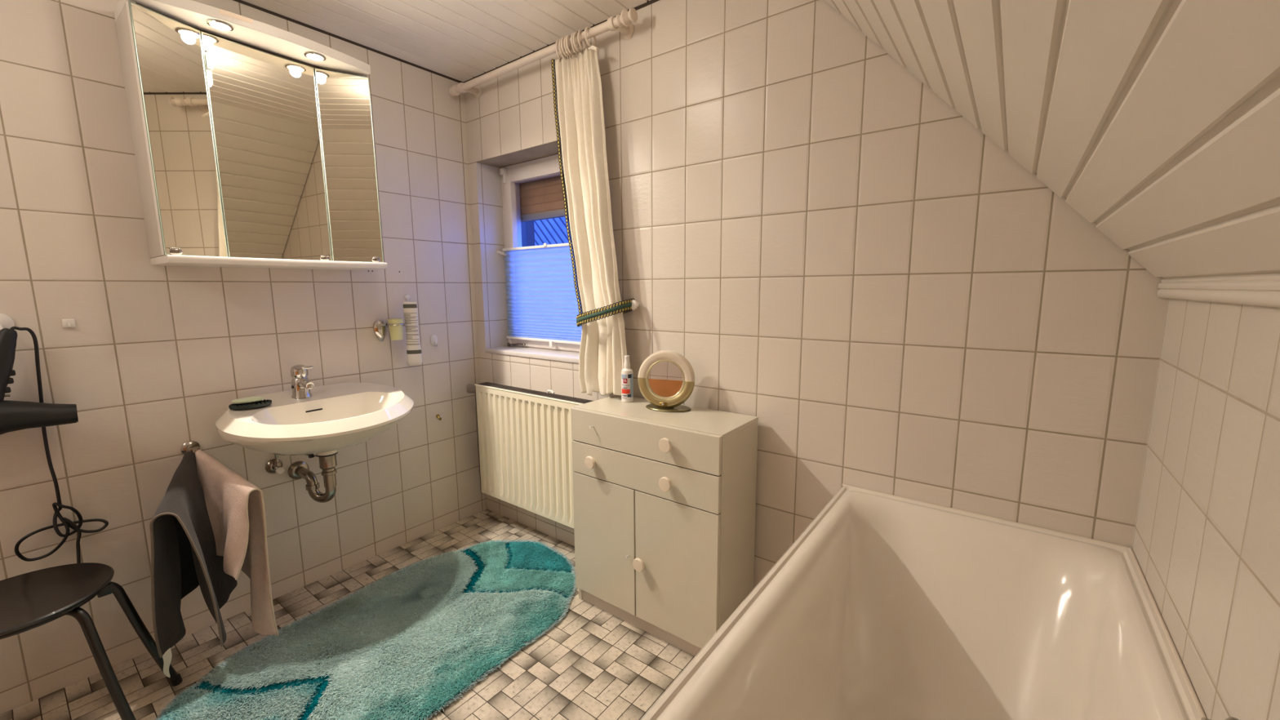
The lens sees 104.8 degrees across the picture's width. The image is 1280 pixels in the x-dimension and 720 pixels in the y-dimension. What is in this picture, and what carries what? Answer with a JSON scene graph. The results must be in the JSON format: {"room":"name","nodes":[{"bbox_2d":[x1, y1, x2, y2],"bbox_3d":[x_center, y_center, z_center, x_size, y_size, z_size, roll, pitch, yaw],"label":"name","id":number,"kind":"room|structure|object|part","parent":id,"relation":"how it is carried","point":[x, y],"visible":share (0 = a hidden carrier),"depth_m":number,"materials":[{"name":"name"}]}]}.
{"room":"bathroom","nodes":[
{"label":"bathroom","id":0,"kind":"room"},
{"bbox_2d":[0,0,486,714],"bbox_3d":[-1.667,-0.135,1.634,0.002,2.410,2.660,6,10,37],"label":"wall","id":1,"kind":"structure","parent":0,"point":[153,356],"depth_m":1.70,"materials":[{"name":"tile"}]},
{"bbox_2d":[0,313,14,329],"bbox_3d":[-1.819,-0.101,1.398,0.044,0.063,0.060,6,10,37],"label":"hook","id":2,"kind":"object","parent":1,"relation":"attached to","point":[6,322],"visible":0.63,"depth_m":1.42,"materials":[{"name":"white plastic"}]},
{"bbox_2d":[0,326,108,563],"bbox_3d":[-1.798,0.333,1.410,0.114,0.851,0.346,4,10,30],"label":"hair dryer","id":3,"kind":"object","parent":1,"relation":"attached to","point":[15,415],"visible":0.98,"depth_m":1.43,"materials":[{"name":"black plastic"}]},
{"bbox_3d":[-1.801,0.033,1.366,0.056,0.237,0.121,6,10,37],"label":"handle","id":4,"kind":"part","parent":3,"relation":"part of","materials":[{"name":"black plastic"}]},
{"bbox_2d":[4,369,15,393],"bbox_3d":[-1.787,0.061,1.396,0.020,0.063,0.030,6,10,37],"label":"switch","id":5,"kind":"object","parent":3,"relation":"attached to","point":[8,373],"depth_m":1.39,"materials":[{"name":"black plastic"}]},
{"bbox_2d":[62,319,75,327],"bbox_3d":[-1.751,-0.113,1.512,0.014,0.026,0.026,6,10,37],"label":"wall hook","id":6,"kind":"object","parent":1,"relation":"attached to","point":[65,322],"visible":1,"depth_m":1.51,"materials":[{"name":"white plastic"}]},
{"bbox_2d":[180,440,199,453],"bbox_3d":[-1.497,0.373,1.656,0.327,0.136,0.191,6,10,37],"label":"towel hook","id":7,"kind":"object","parent":1,"relation":"attached to","point":[190,446],"visible":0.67,"depth_m":1.75,"materials":[{"name":"silver metal"}]},
{"bbox_2d":[149,451,237,677],"bbox_3d":[-1.463,0.638,1.637,0.160,0.600,0.357,-4,9,-26],"label":"towel","id":8,"kind":"object","parent":7,"relation":"hanging from","point":[184,557],"visible":0.94,"depth_m":1.55,"materials":[{"name":"grey fabric"}]},
{"bbox_2d":[195,449,279,635],"bbox_3d":[-1.419,0.639,1.709,0.363,0.625,0.124,4,10,30],"label":"towel","id":9,"kind":"object","parent":7,"relation":"hanging from","point":[235,506],"visible":0.94,"depth_m":1.67,"materials":[{"name":"fabric"}]},
{"bbox_2d":[114,0,387,270],"bbox_3d":[-1.324,-0.736,1.767,0.292,0.793,0.672,6,10,37],"label":"upper cabinet","id":10,"kind":"object","parent":1,"relation":"attached to","point":[253,140],"visible":1,"depth_m":1.68,"materials":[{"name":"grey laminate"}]},
{"bbox_3d":[-1.549,-0.689,1.537,0.213,0.722,0.016,6,10,37],"label":"panel","id":11,"kind":"part","parent":10,"relation":"part of","materials":[{"name":"grey laminate"}]},
{"bbox_3d":[-1.436,-0.685,1.542,0.011,0.709,0.175,2,9,18],"label":"mirror door","id":12,"kind":"part","parent":10,"relation":"part of","materials":[{"name":"white paint"}]},
{"bbox_3d":[-1.442,-0.335,1.530,0.014,0.026,0.034,6,10,37],"label":"door knob","id":13,"kind":"part","parent":10,"relation":"part of","materials":[{"name":"silver metal"}]},
{"bbox_2d":[130,2,226,257],"bbox_3d":[-1.425,-0.685,1.538,0.055,0.703,0.160,6,10,37],"label":"mirror glass","id":14,"kind":"object","parent":10,"relation":"on","point":[171,59],"depth_m":1.53,"materials":[{"name":"silver"}]},
{"bbox_3d":[-1.314,-0.718,1.763,0.011,0.709,0.325,5,10,34],"label":"mirror door","id":15,"kind":"part","parent":10,"relation":"part of","materials":[{"name":"white paint"}]},
{"bbox_2d":[206,19,233,31],"bbox_3d":[-1.326,-1.059,1.558,0.066,0.010,0.066,6,10,37],"label":"spotlight","id":16,"kind":"object","parent":10,"relation":"attached to","point":[218,24],"depth_m":1.55,"materials":[{"name":"beige glass"}]},
{"bbox_3d":[-1.380,-1.105,1.756,0.156,0.059,0.642,6,10,37],"label":"lamp rail","id":17,"kind":"part","parent":10,"relation":"part of","materials":[{"name":"white wood"}]},
{"bbox_2d":[202,32,331,260],"bbox_3d":[-1.305,-0.717,1.756,0.015,0.703,0.319,6,10,37],"label":"mirror glass","id":18,"kind":"object","parent":10,"relation":"on","point":[261,105],"depth_m":1.74,"materials":[{"name":"silver"}]},
{"bbox_2d":[150,254,387,270],"bbox_3d":[-1.335,-0.357,1.836,0.252,0.024,0.666,6,10,37],"label":"shelf","id":19,"kind":"object","parent":10,"relation":"attached to","point":[268,261],"depth_m":1.74,"materials":[{"name":"white paint"}]},
{"bbox_2d":[303,51,325,61],"bbox_3d":[-1.165,-1.090,1.769,0.066,0.010,0.066,6,10,37],"label":"spotlight","id":20,"kind":"object","parent":10,"relation":"attached to","point":[312,55],"depth_m":1.76,"materials":[{"name":"beige glass"}]},
{"bbox_3d":[-1.435,-0.737,1.852,0.011,0.724,0.630,6,10,37],"label":"panel","id":21,"kind":"part","parent":10,"relation":"part of","materials":[{"name":"grey laminate"}]},
{"bbox_3d":[-1.225,-0.393,1.917,0.014,0.026,0.034,6,10,37],"label":"door knob","id":22,"kind":"part","parent":10,"relation":"part of","materials":[{"name":"silver metal"}]},
{"bbox_2d":[315,69,382,262],"bbox_3d":[-1.133,-0.744,1.932,0.071,0.703,0.155,6,10,37],"label":"mirror glass","id":23,"kind":"object","parent":10,"relation":"on","point":[344,98],"depth_m":1.93,"materials":[{"name":"silver"}]},
{"bbox_3d":[-1.075,-0.408,2.010,0.014,0.026,0.034,6,10,37],"label":"door knob","id":24,"kind":"part","parent":10,"relation":"part of","materials":[{"name":"silver metal"}]},
{"bbox_2d":[265,454,284,474],"bbox_3d":[-1.422,0.386,1.937,0.114,0.150,0.060,6,10,37],"label":"angle valve","id":25,"kind":"object","parent":1,"relation":"attached to","point":[274,465],"visible":0.74,"depth_m":1.95,"materials":[{"name":"silver metal"}]},
{"bbox_3d":[-1.415,0.435,1.938,0.017,0.026,0.026,6,10,37],"label":"valve handle","id":26,"kind":"part","parent":25,"relation":"part of","materials":[{"name":"white plastic"}]},
{"bbox_2d":[215,382,413,455],"bbox_3d":[-1.195,0.240,1.897,0.498,0.206,0.644,6,10,37],"label":"washbasin","id":27,"kind":"object","parent":1,"relation":"attached to","point":[340,415],"visible":0.98,"depth_m":1.80,"materials":[{"name":"beige ceramic"}]},
{"bbox_2d":[228,399,271,409],"bbox_3d":[-1.402,0.161,1.778,0.079,0.018,0.122,6,10,37],"label":"soap dish","id":28,"kind":"object","parent":27,"relation":"on","point":[262,403],"visible":0.89,"depth_m":1.76,"materials":[{"name":"black rubber"}]},
{"bbox_2d":[231,396,263,404],"bbox_3d":[-1.413,0.145,1.778,0.057,0.017,0.092,6,10,37],"label":"soap bar","id":29,"kind":"object","parent":28,"relation":"on","point":[251,399],"visible":1,"depth_m":1.76,"materials":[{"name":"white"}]},
{"bbox_2d":[289,364,314,399],"bbox_3d":[-1.302,0.084,1.909,0.136,0.130,0.068,6,10,37],"label":"mixer tap","id":30,"kind":"object","parent":27,"relation":"on","point":[301,386],"visible":1,"depth_m":1.90,"materials":[{"name":"silver metal"}]},
{"bbox_3d":[-1.304,0.045,1.905,0.118,0.052,0.058,6,10,37],"label":"lever","id":31,"kind":"part","parent":30,"relation":"part of","materials":[{"name":"silver metal"}]},
{"bbox_2d":[288,449,337,502],"bbox_3d":[-1.315,0.456,1.992,0.248,0.226,0.087,4,9,25],"label":"trap","id":32,"kind":"object","parent":27,"relation":"attached to","point":[327,460],"visible":0.93,"depth_m":1.96,"materials":[{"name":"silver metal"}]},
{"bbox_3d":[-1.303,0.381,1.960,0.085,0.014,0.020,2,9,16],"label":"pop rod","id":33,"kind":"part","parent":32,"relation":"part of","materials":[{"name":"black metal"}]},
{"bbox_2d":[315,449,337,455],"bbox_3d":[-1.234,0.358,1.945,0.074,0.020,0.074,6,10,37],"label":"outlet","id":34,"kind":"object","parent":32,"relation":"attached to","point":[333,452],"depth_m":1.92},
{"bbox_2d":[373,320,404,341],"bbox_3d":[-1.146,-0.135,2.270,0.128,0.097,0.076,0,8,4],"label":"cup holder","id":35,"kind":"object","parent":1,"relation":"attached to","point":[380,326],"visible":0.91,"depth_m":2.25,"materials":[{"name":"silver metal"}]},
{"bbox_3d":[-1.185,-0.133,2.259,0.024,0.097,0.060,6,10,37],"label":"wall plate","id":36,"kind":"part","parent":35,"relation":"part of","materials":[{"name":"silver metal"}]},
{"bbox_2d":[387,318,403,340],"bbox_3d":[-1.121,-0.141,2.268,0.065,0.096,0.065,6,10,37],"label":"cup","id":37,"kind":"object","parent":35,"relation":"in","point":[396,332],"visible":1,"depth_m":2.25,"materials":[{"name":"beige plastic"}]},
{"bbox_2d":[403,294,422,365],"bbox_3d":[-1.085,-0.143,2.332,0.101,0.332,0.060,7,11,43],"label":"tube","id":38,"kind":"object","parent":1,"relation":"attached to","point":[414,353],"visible":1,"depth_m":2.31,"materials":[{"name":"white plastic"}]},
{"bbox_2d":[430,334,438,346],"bbox_3d":[-1.030,-0.099,2.481,0.040,0.059,0.035,0,8,1],"label":"wall hook","id":39,"kind":"object","parent":1,"relation":"attached to","point":[433,339],"visible":1,"depth_m":2.47,"materials":[{"name":"white plastic"}]},
{"bbox_2d":[435,413,441,420],"bbox_3d":[-1.025,0.294,2.523,0.034,0.028,0.018,6,10,37],"label":"wall hook","id":40,"kind":"object","parent":1,"relation":"attached to","point":[437,415],"visible":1,"depth_m":2.52,"materials":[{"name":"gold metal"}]},
{"bbox_2d":[0,509,694,719],"bbox_3d":[-0.676,1.124,0.959,2.692,0.001,2.872,6,10,37],"label":"floor","id":41,"kind":"structure","parent":0,"point":[593,664],"depth_m":1.66,"materials":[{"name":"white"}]},
{"bbox_2d":[0,562,182,719],"bbox_3d":[-1.636,0.855,1.361,0.412,0.433,0.516,6,10,37],"label":"stool","id":42,"kind":"object","parent":41,"relation":"on","point":[28,601],"visible":0.95,"depth_m":1.36,"materials":[{"name":"black paint"}]},
{"bbox_3d":[-1.674,0.650,1.329,0.356,0.018,0.356,6,10,37],"label":"seat","id":43,"kind":"part","parent":42,"relation":"part of","materials":[{"name":"black paint"}]},
{"bbox_3d":[-1.514,0.860,1.354,0.239,0.402,0.023,0,8,2],"label":"leg","id":44,"kind":"part","parent":42,"relation":"part of","materials":[{"name":"black metal"}]},
{"bbox_3d":[-1.564,0.843,1.475,0.023,0.402,0.239,7,11,43],"label":"leg","id":45,"kind":"part","parent":42,"relation":"part of","materials":[{"name":"black metal"}]},
{"bbox_2d":[155,538,576,719],"bbox_3d":[-0.877,0.997,1.763,0.875,0.017,1.586,6,10,37],"label":"rug","id":46,"kind":"object","parent":41,"relation":"on","point":[408,643],"visible":1,"depth_m":1.73,"materials":[{"name":"teal carpet"}]},
{"bbox_2d":[570,395,758,656],"bbox_3d":[0.068,0.586,1.842,0.635,0.800,0.312,6,10,37],"label":"base cabinet","id":47,"kind":"object","parent":41,"relation":"on","point":[664,503],"visible":0.95,"depth_m":1.70,"materials":[{"name":"beige laminate"}]},
{"bbox_3d":[-0.180,0.377,1.821,0.047,0.047,0.030,6,10,37],"label":"knob","id":48,"kind":"part","parent":47,"relation":"part of","materials":[{"name":"beige"}]},
{"bbox_3d":[-0.134,0.683,1.861,0.302,0.482,0.016,6,10,37],"label":"door","id":49,"kind":"part","parent":47,"relation":"part of","materials":[{"name":"beige laminate"}]},
{"bbox_2d":[621,355,633,402],"bbox_3d":[-0.051,0.074,1.952,0.048,0.184,0.048,6,10,37],"label":"spray bottle","id":50,"kind":"object","parent":47,"relation":"on","point":[627,374],"visible":1,"depth_m":1.94,"materials":[{"name":"white plastic"}]},
{"bbox_3d":[0.000,0.717,1.735,0.047,0.047,0.030,6,10,37],"label":"knob","id":51,"kind":"part","parent":47,"relation":"part of","materials":[{"name":"beige plastic"}]},
{"bbox_3d":[-0.005,0.269,1.701,0.632,0.123,0.016,6,10,37],"label":"drawer","id":52,"kind":"part","parent":47,"relation":"part of","materials":[{"name":"beige laminate"}]},
{"bbox_3d":[-0.005,0.394,1.719,0.632,0.121,0.016,6,10,37],"label":"drawer","id":53,"kind":"part","parent":47,"relation":"part of","materials":[{"name":"beige laminate"}]},
{"bbox_3d":[0.087,0.406,1.622,0.047,0.047,0.030,6,10,37],"label":"knob","id":54,"kind":"part","parent":47,"relation":"part of","materials":[{"name":"beige plastic"}]},
{"bbox_3d":[0.086,0.275,1.603,0.047,0.047,0.030,6,10,37],"label":"knob","id":55,"kind":"part","parent":47,"relation":"part of","materials":[{"name":"beige"}]},
{"bbox_2d":[637,350,694,412],"bbox_3d":[0.100,0.073,1.830,0.202,0.218,0.118,6,10,37],"label":"vanity mirror","id":56,"kind":"object","parent":47,"relation":"on","point":[674,376],"visible":1,"depth_m":1.81,"materials":[{"name":"gold mirror"}]},
{"bbox_2d":[658,401,667,406],"bbox_3d":[0.085,0.162,1.809,0.034,0.016,0.008,1,8,13],"label":"switch","id":57,"kind":"object","parent":56,"relation":"attached to","point":[660,403],"depth_m":1.81,"materials":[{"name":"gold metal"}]},
{"bbox_2d":[648,361,683,396],"bbox_3d":[0.095,0.072,1.820,0.131,0.130,0.018,2,9,15],"label":"mirror glass","id":58,"kind":"object","parent":56,"relation":"attached to","point":[665,379],"depth_m":1.82,"materials":[{"name":"clear"}]},
{"bbox_3d":[0.119,0.709,1.672,0.327,0.482,0.016,6,10,37],"label":"door","id":59,"kind":"part","parent":47,"relation":"part of","materials":[{"name":"beige laminate"}]},
{"bbox_2d":[640,484,1206,719],"bbox_3d":[0.405,0.833,0.757,0.671,0.619,1.720,6,10,37],"label":"bathtub","id":60,"kind":"object","parent":41,"relation":"on","point":[885,606],"visible":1,"depth_m":1.18,"materials":[{"name":"beige ceramic"}]},
{"bbox_2d":[233,0,659,83],"bbox_3d":[-0.627,-0.657,0.782,2.692,1.065,2.630,6,10,37],"label":"ceiling","id":61,"kind":"structure","parent":0,"point":[459,41],"depth_m":1.94,"materials":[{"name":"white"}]},
{"bbox_2d":[464,0,1168,588],"bbox_3d":[0.228,-0.292,1.970,3.200,2.700,0.250,6,10,37],"label":"wall","id":62,"kind":"structure","parent":0,"point":[837,258],"depth_m":1.51,"materials":[{"name":"tile"}]},
{"bbox_2d":[466,382,592,528],"bbox_3d":[-0.521,0.434,2.388,0.947,0.608,0.092,6,10,37],"label":"radiator","id":63,"kind":"object","parent":62,"relation":"attached to","point":[524,435],"visible":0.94,"depth_m":2.37,"materials":[{"name":"white metal"}]},
{"bbox_3d":[-0.880,0.152,2.604,0.054,0.049,0.049,1,8,8],"label":"thermostat knob","id":64,"kind":"part","parent":63,"relation":"part of","materials":[{"name":"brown plastic"}]},
{"bbox_2d":[476,382,592,404],"bbox_3d":[-0.486,0.159,2.334,0.862,0.010,0.070,6,10,37],"label":"grille","id":65,"kind":"object","parent":63,"relation":"attached to","point":[539,396],"depth_m":2.32,"materials":[{"name":"white metal"}]},
{"bbox_2d":[484,154,580,363],"bbox_3d":[-0.436,-0.504,2.422,0.832,0.978,0.226,6,10,37],"label":"window","id":66,"kind":"structure","parent":62,"relation":"in","point":[513,175],"depth_m":2.57,"materials":[{"name":"white paint"}]},
{"bbox_3d":[-0.451,-0.027,2.466,0.830,0.022,0.166,6,10,37],"label":"sill","id":67,"kind":"part","parent":66,"relation":"part of","materials":[{"name":"tile"}]},
{"bbox_2d":[502,242,582,346],"bbox_3d":[-0.429,-0.321,2.455,0.768,0.515,0.032,6,10,37],"label":"blind","id":68,"kind":"object","parent":66,"relation":"attached to","point":[542,302],"visible":0.7,"depth_m":2.51,"materials":[{"name":"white fabric"}]},
{"bbox_3d":[-0.429,-0.565,2.422,0.768,0.022,0.026,6,10,37],"label":"rail","id":69,"kind":"part","parent":68,"relation":"part of","materials":[{"name":"white plastic"}]},
{"bbox_3d":[-0.427,-0.083,2.490,0.768,0.036,0.032,6,10,37],"label":"rail","id":70,"kind":"part","parent":68,"relation":"part of","materials":[{"name":"white plastic"}]},
{"bbox_2d":[519,175,568,222],"bbox_3d":[-0.377,-0.878,2.449,0.828,0.320,0.031,6,10,37],"label":"roller shutter","id":71,"kind":"object","parent":66,"relation":"attached to","point":[540,199],"visible":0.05,"depth_m":2.55,"materials":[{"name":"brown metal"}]},
{"bbox_3d":[-0.373,-0.738,2.473,0.828,0.034,0.022,6,10,37],"label":"rail","id":72,"kind":"part","parent":71,"relation":"part of","materials":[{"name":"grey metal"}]},
{"bbox_2d":[448,7,637,98],"bbox_3d":[-0.449,-1.279,2.107,1.128,0.064,0.119,6,10,37],"label":"curtain rod","id":73,"kind":"object","parent":62,"relation":"attached to","point":[621,23],"visible":1,"depth_m":2.00,"materials":[{"name":"white paint"}]},
{"bbox_2d":[555,39,564,62],"bbox_3d":[-0.321,-1.236,1.974,0.009,0.080,0.069,2,9,17],"label":"curtain ring","id":74,"kind":"object","parent":73,"relation":"hanging from","point":[557,40],"visible":0.62,"depth_m":1.95,"materials":[{"name":"white paint"}]},
{"bbox_2d":[558,38,568,57],"bbox_3d":[-0.305,-1.234,1.962,0.008,0.080,0.069,3,9,20],"label":"curtain ring","id":75,"kind":"object","parent":73,"relation":"hanging from","point":[559,42],"visible":0.62,"depth_m":1.94,"materials":[{"name":"white paint"}]},
{"bbox_2d":[560,36,571,59],"bbox_3d":[-0.293,-1.233,1.954,0.009,0.080,0.069,3,9,24],"label":"curtain ring","id":76,"kind":"object","parent":73,"relation":"hanging from","point":[562,38],"visible":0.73,"depth_m":1.93,"materials":[{"name":"white paint"}]},
{"bbox_2d":[563,35,573,58],"bbox_3d":[-0.282,-1.232,1.945,0.008,0.080,0.069,3,9,21],"label":"curtain ring","id":77,"kind":"object","parent":73,"relation":"hanging from","point":[564,41],"visible":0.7,"depth_m":1.93,"materials":[{"name":"white paint"}]},
{"bbox_2d":[565,35,576,57],"bbox_3d":[-0.271,-1.231,1.937,0.009,0.080,0.069,4,9,26],"label":"curtain ring","id":78,"kind":"object","parent":73,"relation":"hanging from","point":[567,36],"visible":0.67,"depth_m":1.92,"materials":[{"name":"white paint"}]},
{"bbox_2d":[570,32,579,55],"bbox_3d":[-0.253,-1.229,1.924,0.009,0.080,0.069,2,9,17],"label":"curtain ring","id":79,"kind":"object","parent":73,"relation":"hanging from","point":[571,36],"visible":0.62,"depth_m":1.91,"materials":[{"name":"white paint"}]},
{"bbox_2d":[573,31,582,54],"bbox_3d":[-0.242,-1.228,1.915,0.008,0.080,0.069,3,9,22],"label":"curtain ring","id":80,"kind":"object","parent":73,"relation":"hanging from","point":[575,33],"visible":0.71,"depth_m":1.90,"materials":[{"name":"white paint"}]},
{"bbox_2d":[577,30,586,53],"bbox_3d":[-0.223,-1.226,1.902,0.008,0.080,0.069,3,9,20],"label":"curtain ring","id":81,"kind":"object","parent":73,"relation":"hanging from","point":[579,31],"visible":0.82,"depth_m":1.88,"materials":[{"name":"white paint"}]},
{"bbox_2d":[551,45,626,395],"bbox_3d":[-0.193,-0.523,2.000,0.349,1.365,0.073,6,10,37],"label":"curtain","id":82,"kind":"object","parent":73,"relation":"hanging from","point":[578,95],"visible":0.96,"depth_m":1.99,"materials":[{"name":"white fabric"}]},
{"bbox_2d":[584,26,595,49],"bbox_3d":[-0.189,-1.222,1.876,0.008,0.080,0.069,5,10,31],"label":"curtain ring","id":83,"kind":"object","parent":73,"relation":"hanging from","point":[587,27],"visible":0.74,"depth_m":1.86,"materials":[{"name":"white paint"}]},
{"bbox_2d":[576,297,634,326],"bbox_3d":[-0.150,-0.192,2.009,0.235,0.117,0.154,6,10,37],"label":"tieback","id":84,"kind":"object","parent":62,"relation":"attached to","point":[624,306],"visible":0.86,"depth_m":1.95,"materials":[{"name":"green fabric"}]},
{"bbox_2d":[631,299,639,310],"bbox_3d":[-0.019,-0.222,1.984,0.040,0.040,0.042,6,10,37],"label":"hook","id":85,"kind":"object","parent":62,"relation":"attached to","point":[635,304],"visible":0.91,"depth_m":1.97,"materials":[{"name":"white plastic"}]},
{"bbox_2d":[823,0,1279,282],"bbox_3d":[0.010,-0.566,0.287,0.997,1.059,2.594,6,10,37],"label":"ceiling","id":86,"kind":"structure","parent":0,"point":[1157,122],"depth_m":0.60,"materials":[{"name":"white wood"}]},
{"bbox_2d":[1131,298,1279,719],"bbox_3d":[0.406,0.593,0.163,0.001,1.365,2.660,6,10,37],"label":"wall","id":87,"kind":"structure","parent":0,"point":[1206,544],"depth_m":0.75,"materials":[{"name":"tile"}]},
{"bbox_2d":[1156,280,1279,307],"bbox_3d":[0.394,-0.002,0.081,0.022,0.035,2.596,6,10,37],"label":"trim","id":88,"kind":"structure","parent":87,"relation":"attached to","point":[1266,293],"depth_m":0.75,"materials":[{"name":"white wood"}]},
{"bbox_2d":[1200,716,1239,719],"bbox_3d":[0.752,0.492,0.644,0.035,0.063,0.048,6,10,37],"label":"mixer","id":89,"kind":"object","parent":87,"relation":"attached to","point":[1202,717],"visible":1,"depth_m":0.64,"materials":[{"name":"silver metal"}]},
{"label":"outside","id":90,"kind":"structure","parent":0,"visible":0},
{"label":"ground","id":91,"kind":"structure","parent":90,"visible":0},
{"bbox_2d":[520,221,534,246],"bbox_3d":[-0.867,-0.543,3.748,0.160,2.700,0.080,6,10,37],"label":"post","id":92,"kind":"object","parent":91,"relation":"on","point":[527,228],"visible":0.02,"depth_m":3.63,"materials":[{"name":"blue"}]},
{"bbox_2d":[533,217,571,245],"bbox_3d":[-0.143,-1.994,5.702,16.290,5.200,0.138,6,10,37],"label":"roof","id":93,"kind":"structure","parent":91,"relation":"on","point":[548,231],"depth_m":6.46,"materials":[{"name":"stone"}]}
]}

